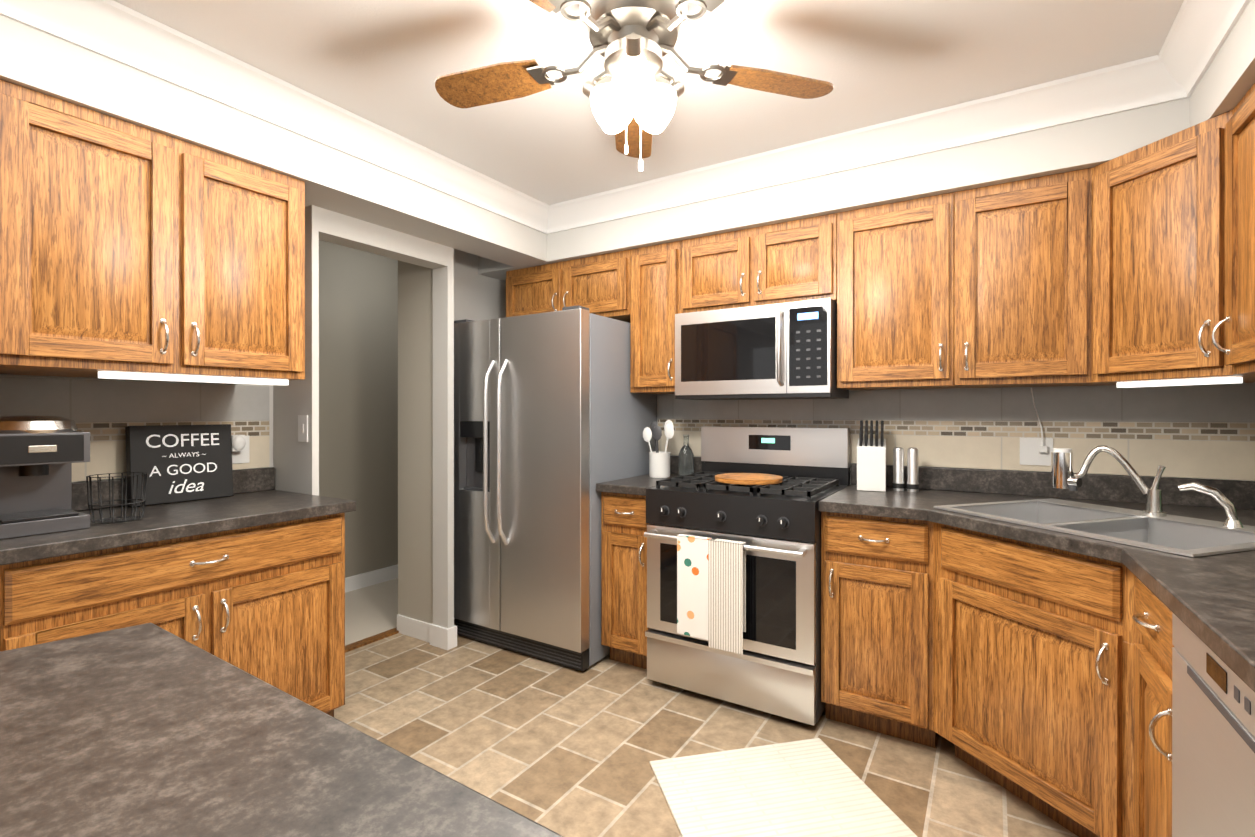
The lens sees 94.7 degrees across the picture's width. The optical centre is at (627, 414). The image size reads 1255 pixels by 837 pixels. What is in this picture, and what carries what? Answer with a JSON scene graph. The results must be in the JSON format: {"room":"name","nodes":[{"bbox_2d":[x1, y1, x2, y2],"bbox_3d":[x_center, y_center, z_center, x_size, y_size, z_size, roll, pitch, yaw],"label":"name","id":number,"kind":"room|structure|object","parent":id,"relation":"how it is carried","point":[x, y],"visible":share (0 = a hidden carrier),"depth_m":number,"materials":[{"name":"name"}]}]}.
{"room":"kitchen","nodes":[
{"label":"kitchen","id":0,"kind":"room"},
{"bbox_2d":[0,205,505,628],"bbox_3d":[-2.144,0.041,1.629,0.440,2.440,5.500,0,0,32],"label":"wall","id":1,"kind":"structure","parent":0,"point":[463,289],"depth_m":2.96,"materials":[{"name":"grey paint"}]},
{"bbox_2d":[0,377,269,481],"bbox_3d":[-1.886,0.058,2.219,0.008,0.366,0.965,0,0,32],"label":"backsplash","id":2,"kind":"structure","parent":1,"relation":"attached to","point":[103,409],"depth_m":2.18,"materials":[{"name":"beige tile"}]},
{"bbox_2d":[231,435,249,463],"bbox_3d":[-1.678,0.152,2.490,0.056,0.125,0.115,0,0,32],"label":"electrical outlet","id":3,"kind":"object","parent":2,"relation":"attached to","point":[240,448],"visible":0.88,"depth_m":2.50,"materials":[{"name":"white plastic"}]},
{"bbox_2d":[0,79,304,384],"bbox_3d":[-1.667,-0.501,2.001,0.601,0.782,0.830,0,0,32],"label":"upper cabinet","id":4,"kind":"object","parent":1,"relation":"attached to","point":[130,251],"visible":1,"depth_m":1.78,"materials":[{"name":"brown wood"}]},
{"bbox_2d":[298,415,307,441],"bbox_3d":[-1.409,0.062,2.507,0.070,0.115,0.008,0,0,32],"label":"light switch","id":5,"kind":"object","parent":1,"relation":"attached to","point":[302,428],"visible":1,"depth_m":2.50,"materials":[{"name":"white plastic"}]},
{"bbox_2d":[345,564,456,652],"bbox_3d":[-1.108,1.202,4.169,1.412,0.110,3.100,0,0,32],"label":"baseboard","id":6,"kind":"structure","parent":1,"relation":"attached to","point":[432,634],"depth_m":3.26,"materials":[{"name":"white"}]},
{"bbox_2d":[0,14,547,280],"bbox_3d":[-1.987,-1.036,1.528,0.570,0.284,5.500,0,0,32],"label":"soffit","id":7,"kind":"structure","parent":0,"point":[332,178],"depth_m":2.10,"materials":[{"name":"grey paint"}]},
{"bbox_2d":[0,0,554,233],"bbox_3d":[-1.801,-1.115,1.199,0.095,0.124,5.140,0,0,32],"label":"crown molding","id":8,"kind":"structure","parent":7,"relation":"attached to","point":[110,29],"depth_m":2.00,"materials":[{"name":"white paint"}]},
{"bbox_2d":[0,623,563,836],"bbox_3d":[-0.394,0.369,0.315,1.522,0.040,0.678,0,0,32],"label":"countertop","id":9,"kind":"structure","parent":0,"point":[148,730],"depth_m":0.58,"materials":[{"name":"laminate"}]},
{"bbox_2d":[319,240,390,577],"bbox_3d":[-1.707,0.036,4.597,0.140,2.440,3.210,0,0,32],"label":"wall","id":10,"kind":"structure","parent":0,"point":[375,387],"depth_m":4.16,"materials":[{"name":"beige paint"}]},
{"bbox_2d":[391,258,398,613],"bbox_3d":[-0.671,0.036,4.387,0.004,2.440,2.462,0,0,32],"label":"wall","id":11,"kind":"structure","parent":0,"point":[394,263],"depth_m":4.42,"materials":[{"name":"beige paint"}]},
{"bbox_2d":[399,261,432,623],"bbox_3d":[-1.175,0.038,3.264,0.299,2.440,0.024,0,0,32],"label":"wall","id":12,"kind":"structure","parent":0,"point":[415,281],"depth_m":3.26,"materials":[{"name":"beige paint"}]},
{"bbox_2d":[113,0,1183,204],"bbox_3d":[-0.685,-1.229,1.654,5.000,0.100,7.100,0,0,32],"label":"ceiling","id":13,"kind":"structure","parent":0,"point":[385,63],"depth_m":1.92,"materials":[{"name":"white paint"}]},
{"bbox_2d":[435,0,833,172],"bbox_3d":[-0.016,-0.913,1.542,1.184,0.529,1.159,0,0,32],"label":"ceiling fan","id":14,"kind":"object","parent":13,"relation":"hanging from","point":[633,102],"visible":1,"depth_m":1.60,"materials":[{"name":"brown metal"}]},
{"bbox_2d":[334,578,1077,836],"bbox_3d":[-0.670,1.311,1.590,4.900,0.100,7.000,0,0,32],"label":"floor","id":15,"kind":"structure","parent":0,"point":[564,751],"depth_m":2.26,"materials":[{"name":"tile"}]},
{"bbox_2d":[0,513,344,716],"bbox_3d":[-1.612,0.823,2.046,0.652,0.875,0.960,0,0,32],"label":"base cabinet","id":16,"kind":"object","parent":15,"relation":"on","point":[265,603],"visible":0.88,"depth_m":1.93,"materials":[{"name":"brown wood"}]},
{"bbox_2d":[0,467,355,565],"bbox_3d":[-1.611,0.314,2.056,0.642,0.142,0.984,0,0,32],"label":"countertop","id":17,"kind":"structure","parent":16,"relation":"on","point":[256,499],"depth_m":2.01,"materials":[{"name":"laminate"}]},
{"bbox_2d":[0,415,89,538],"bbox_3d":[-1.811,0.174,1.745,0.313,0.342,0.216,0,0,32],"label":"coffee maker","id":18,"kind":"object","parent":17,"relation":"on","point":[39,455],"visible":1,"depth_m":1.71,"materials":[{"name":"silver metal"}]},
{"bbox_2d":[86,472,146,523],"bbox_3d":[-1.643,0.269,1.863,0.148,0.148,0.144,0,0,32],"label":"basket","id":19,"kind":"object","parent":17,"relation":"on","point":[101,520],"visible":1,"depth_m":1.85,"materials":[{"name":"black metal"}]},
{"bbox_2d":[125,424,232,506],"bbox_3d":[-1.767,0.194,2.296,0.060,0.302,0.340,0,0,32],"label":"coffee sign","id":20,"kind":"object","parent":17,"relation":"on","point":[142,456],"visible":0.96,"depth_m":2.27,"materials":[{"name":"black wood"}]},
{"bbox_2d":[146,433,218,447],"bbox_3d":[-1.754,0.103,2.288,0.001,0.050,0.244,-2,-1,32],"label":"lettering","id":21,"kind":"object","parent":20,"relation":"attached to","point":[177,440],"visible":1,"depth_m":2.28,"materials":[{"name":"white paint"}]},
{"bbox_2d":[149,462,216,476],"bbox_3d":[-1.748,0.217,2.282,0.001,0.039,0.226,-6,-3,32],"label":"lettering","id":22,"kind":"object","parent":20,"relation":"attached to","point":[154,468],"visible":1,"depth_m":2.29,"materials":[{"name":"white paint"}]},
{"bbox_2d":[162,452,204,457],"bbox_3d":[-1.751,0.161,2.286,0.001,0.018,0.146,-2,-1,32],"label":"lettering","id":23,"kind":"object","parent":20,"relation":"attached to","point":[184,455],"visible":1,"depth_m":2.29,"materials":[{"name":"white paint"}]},
{"bbox_2d":[169,479,203,493],"bbox_3d":[-1.741,0.283,2.284,0.001,0.052,0.121,-2,-1,32],"label":"lettering","id":24,"kind":"object","parent":20,"relation":"attached to","point":[183,485],"visible":1,"depth_m":2.28,"materials":[{"name":"white paint"}]},
{"bbox_2d":[454,305,656,670],"bbox_3d":[-0.429,0.361,3.300,0.915,1.771,0.826,0,0,32],"label":"fridge","id":25,"kind":"object","parent":15,"relation":"on","point":[554,416],"visible":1,"depth_m":2.96,"materials":[{"name":"grey metal"}]},
{"bbox_2d":[601,492,649,668],"bbox_3d":[0.140,0.821,3.054,0.301,0.874,0.650,0,0,32],"label":"base cabinet","id":26,"kind":"object","parent":15,"relation":"on","point":[623,516],"depth_m":2.82,"materials":[{"name":"brown wood"}]},
{"bbox_2d":[596,456,701,495],"bbox_3d":[0.143,0.313,3.059,0.304,0.142,0.646,0,0,32],"label":"countertop","id":27,"kind":"structure","parent":26,"relation":"on","point":[637,485],"depth_m":2.91,"materials":[{"name":"laminate"}]},
{"bbox_2d":[643,420,673,477],"bbox_3d":[0.176,0.186,3.159,0.189,0.312,0.122,0,0,32],"label":"crock","id":28,"kind":"object","parent":27,"relation":"on","point":[659,464],"visible":1,"depth_m":3.12,"materials":[{"name":"white ceramic"}]},
{"bbox_2d":[679,434,693,475],"bbox_3d":[0.322,0.227,3.174,0.084,0.230,0.084,0,0,32],"label":"glass bottle","id":29,"kind":"object","parent":27,"relation":"on","point":[686,460],"visible":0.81,"depth_m":3.14,"materials":[{"name":"grey"}]},
{"bbox_2d":[644,426,849,725],"bbox_3d":[0.565,0.664,2.719,0.768,1.190,0.742,0,0,32],"label":"range","id":30,"kind":"object","parent":15,"relation":"on","point":[732,534],"visible":1,"depth_m":2.45,"materials":[{"name":"grey metal"}]},
{"bbox_2d":[650,738,916,836],"bbox_3d":[0.527,1.256,1.651,0.680,0.008,1.050,0,0,-13],"label":"rug","id":31,"kind":"object","parent":15,"relation":"on","point":[816,787],"visible":1,"depth_m":1.90,"materials":[{"name":"beige fabric"}]},
{"bbox_2d":[821,511,1116,836],"bbox_3d":[1.458,0.823,2.005,1.497,0.875,1.025,0,0,32],"label":"base cabinet","id":32,"kind":"object","parent":15,"relation":"on","point":[1038,677],"depth_m":1.91,"materials":[{"name":"brown wood"}]},
{"bbox_2d":[818,464,939,517],"bbox_3d":[1.176,0.314,2.171,0.840,0.142,1.051,0,0,32],"label":"countertop","id":33,"kind":"structure","parent":32,"relation":"on","point":[849,500],"depth_m":2.36,"materials":[{"name":"laminate"}]},
{"bbox_2d":[857,420,885,491],"bbox_3d":[1.114,0.186,2.640,0.120,0.314,0.140,0,0,24],"label":"knife block","id":34,"kind":"object","parent":33,"relation":"on","point":[871,463],"visible":1,"depth_m":2.58,"materials":[{"name":"white ceramic"}]},
{"bbox_2d":[893,447,904,490],"bbox_3d":[1.218,0.246,2.598,0.049,0.195,0.049,0,0,32],"label":"mill","id":35,"kind":"object","parent":33,"relation":"on","point":[898,470],"visible":1,"depth_m":2.58,"materials":[{"name":"silver metal"}]},
{"bbox_2d":[907,447,918,491],"bbox_3d":[1.267,0.246,2.567,0.049,0.195,0.049,0,0,32],"label":"mill","id":36,"kind":"object","parent":33,"relation":"on","point":[912,468],"visible":1,"depth_m":2.55,"materials":[{"name":"silver metal"}]},
{"bbox_2d":[892,467,1254,691],"bbox_3d":[1.041,0.317,0.944,1.079,0.142,3.271,0,0,32],"label":"countertop","id":37,"kind":"structure","parent":32,"relation":"on","point":[1213,596],"depth_m":1.72,"materials":[{"name":"laminate"}]},
{"bbox_2d":[933,446,1254,556],"bbox_3d":[1.528,0.323,1.851,0.604,0.425,0.764,0,0,-18],"label":"sink","id":38,"kind":"object","parent":37,"relation":"in","point":[1153,526],"depth_m":1.88,"materials":[{"name":"silver metal"}]},
{"bbox_2d":[1117,562,1173,836],"bbox_3d":[1.549,0.824,1.352,0.600,0.875,0.763,0,0,32],"label":"base cabinet","id":39,"kind":"object","parent":15,"relation":"on","point":[1144,622],"depth_m":1.43,"materials":[{"name":"brown wood"}]},
{"bbox_2d":[1172,612,1254,836],"bbox_3d":[1.190,0.827,0.775,0.568,0.871,0.615,0,0,32],"label":"dishwasher","id":40,"kind":"object","parent":15,"relation":"on","point":[1213,744],"visible":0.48,"depth_m":0.99,"materials":[{"name":"grey metal"}]},
{"bbox_2d":[548,99,1183,263],"bbox_3d":[0.803,-1.038,2.810,2.730,0.284,0.360,0,0,32],"label":"soffit","id":41,"kind":"structure","parent":0,"point":[1092,142],"depth_m":2.40,"materials":[{"name":"grey paint"}]},
{"bbox_2d":[548,56,1163,231],"bbox_3d":[0.682,-1.118,2.617,2.550,0.124,0.095,0,0,32],"label":"crown molding","id":42,"kind":"structure","parent":41,"relation":"attached to","point":[1126,86],"depth_m":2.36,"materials":[{"name":"white paint"}]},
{"bbox_2d":[657,382,1254,484],"bbox_3d":[0.833,0.038,3.076,3.940,2.440,0.120,0,0,32],"label":"wall","id":43,"kind":"structure","parent":0,"point":[973,388],"depth_m":2.55,"materials":[{"name":"grey paint"}]},
{"bbox_2d":[506,262,561,316],"bbox_3d":[-0.489,-0.719,3.631,0.458,0.353,0.335,0,0,32],"label":"upper cabinet","id":44,"kind":"object","parent":43,"relation":"attached to","point":[536,289],"depth_m":3.49,"materials":[{"name":"brown wood"}]},
{"bbox_2d":[562,250,629,321],"bbox_3d":[-0.102,-0.719,3.387,0.458,0.353,0.335,0,0,32],"label":"upper cabinet","id":45,"kind":"object","parent":43,"relation":"attached to","point":[600,284],"depth_m":3.23,"materials":[{"name":"brown wood"}]},
{"bbox_2d":[626,240,681,393],"bbox_3d":[0.223,-0.506,3.184,0.305,0.778,0.335,0,0,32],"label":"upper cabinet","id":46,"kind":"object","parent":43,"relation":"attached to","point":[655,270],"depth_m":3.04,"materials":[{"name":"brown wood"}]},
{"bbox_2d":[682,228,753,312],"bbox_3d":[0.517,-0.702,2.999,0.385,0.385,0.335,0,0,32],"label":"upper cabinet","id":47,"kind":"object","parent":43,"relation":"attached to","point":[718,269],"depth_m":2.85,"materials":[{"name":"brown wood"}]},
{"bbox_2d":[754,213,837,305],"bbox_3d":[0.843,-0.701,2.794,0.385,0.385,0.335,0,0,32],"label":"upper cabinet","id":48,"kind":"object","parent":43,"relation":"attached to","point":[795,260],"depth_m":2.65,"materials":[{"name":"brown wood"}]},
{"bbox_2d":[675,298,848,399],"bbox_3d":[0.647,-0.290,2.847,0.756,0.428,0.436,0,0,32],"label":"microwave","id":49,"kind":"object","parent":48,"relation":"attached to","point":[787,350],"visible":1,"depth_m":2.68,"materials":[{"name":"grey metal"}]},
{"bbox_2d":[837,194,957,389],"bbox_3d":[1.199,-0.505,2.570,0.452,0.778,0.335,0,0,32],"label":"upper cabinet","id":50,"kind":"object","parent":43,"relation":"attached to","point":[891,305],"depth_m":2.43,"materials":[{"name":"brown wood"}]},
{"bbox_2d":[658,383,1254,480],"bbox_3d":[1.273,0.064,2.724,2.580,0.353,0.007,0,0,32],"label":"backsplash","id":51,"kind":"structure","parent":43,"relation":"attached to","point":[1198,431],"depth_m":2.45,"materials":[{"name":"beige tile"}]},
{"bbox_2d":[1020,388,1052,465],"bbox_3d":[1.715,0.051,2.426,0.115,0.326,0.024,0,0,32],"label":"electrical outlet","id":52,"kind":"object","parent":51,"relation":"attached to","point":[1035,451],"visible":0.98,"depth_m":2.43,"materials":[{"name":"white plastic"}]},
{"bbox_2d":[946,164,1237,387],"bbox_3d":[1.632,-0.504,2.138,0.738,0.778,0.604,0,0,32],"label":"upper cabinet","id":53,"kind":"object","parent":43,"relation":"attached to","point":[1024,257],"depth_m":2.18,"materials":[{"name":"brown wood"}]},
{"bbox_2d":[1102,116,1254,383],"bbox_3d":[1.945,-0.503,1.942,0.606,0.778,0.608,0,0,32],"label":"upper cabinet","id":54,"kind":"object","parent":43,"relation":"attached to","point":[1134,268],"depth_m":1.86,"materials":[{"name":"brown wood"}]},
{"bbox_2d":[1218,83,1254,378],"bbox_3d":[1.797,-0.502,1.457,0.335,0.778,0.368,0,0,32],"label":"upper cabinet","id":55,"kind":"object","parent":43,"relation":"attached to","point":[1236,127],"depth_m":1.64,"materials":[{"name":"brown wood"}]},
{"bbox_2d":[1184,0,1254,128],"bbox_3d":[0.751,-1.032,-0.194,0.360,0.284,5.500,0,0,32],"label":"soffit","id":56,"kind":"structure","parent":0,"point":[1231,73],"depth_m":1.63,"materials":[{"name":"grey paint"}]},
{"bbox_2d":[1152,0,1249,103],"bbox_3d":[0.462,-1.112,-0.225,0.095,0.124,5.140,0,0,32],"label":"crown molding","id":57,"kind":"structure","parent":56,"relation":"attached to","point":[1196,38],"depth_m":1.74,"materials":[{"name":"white paint"}]}
]}

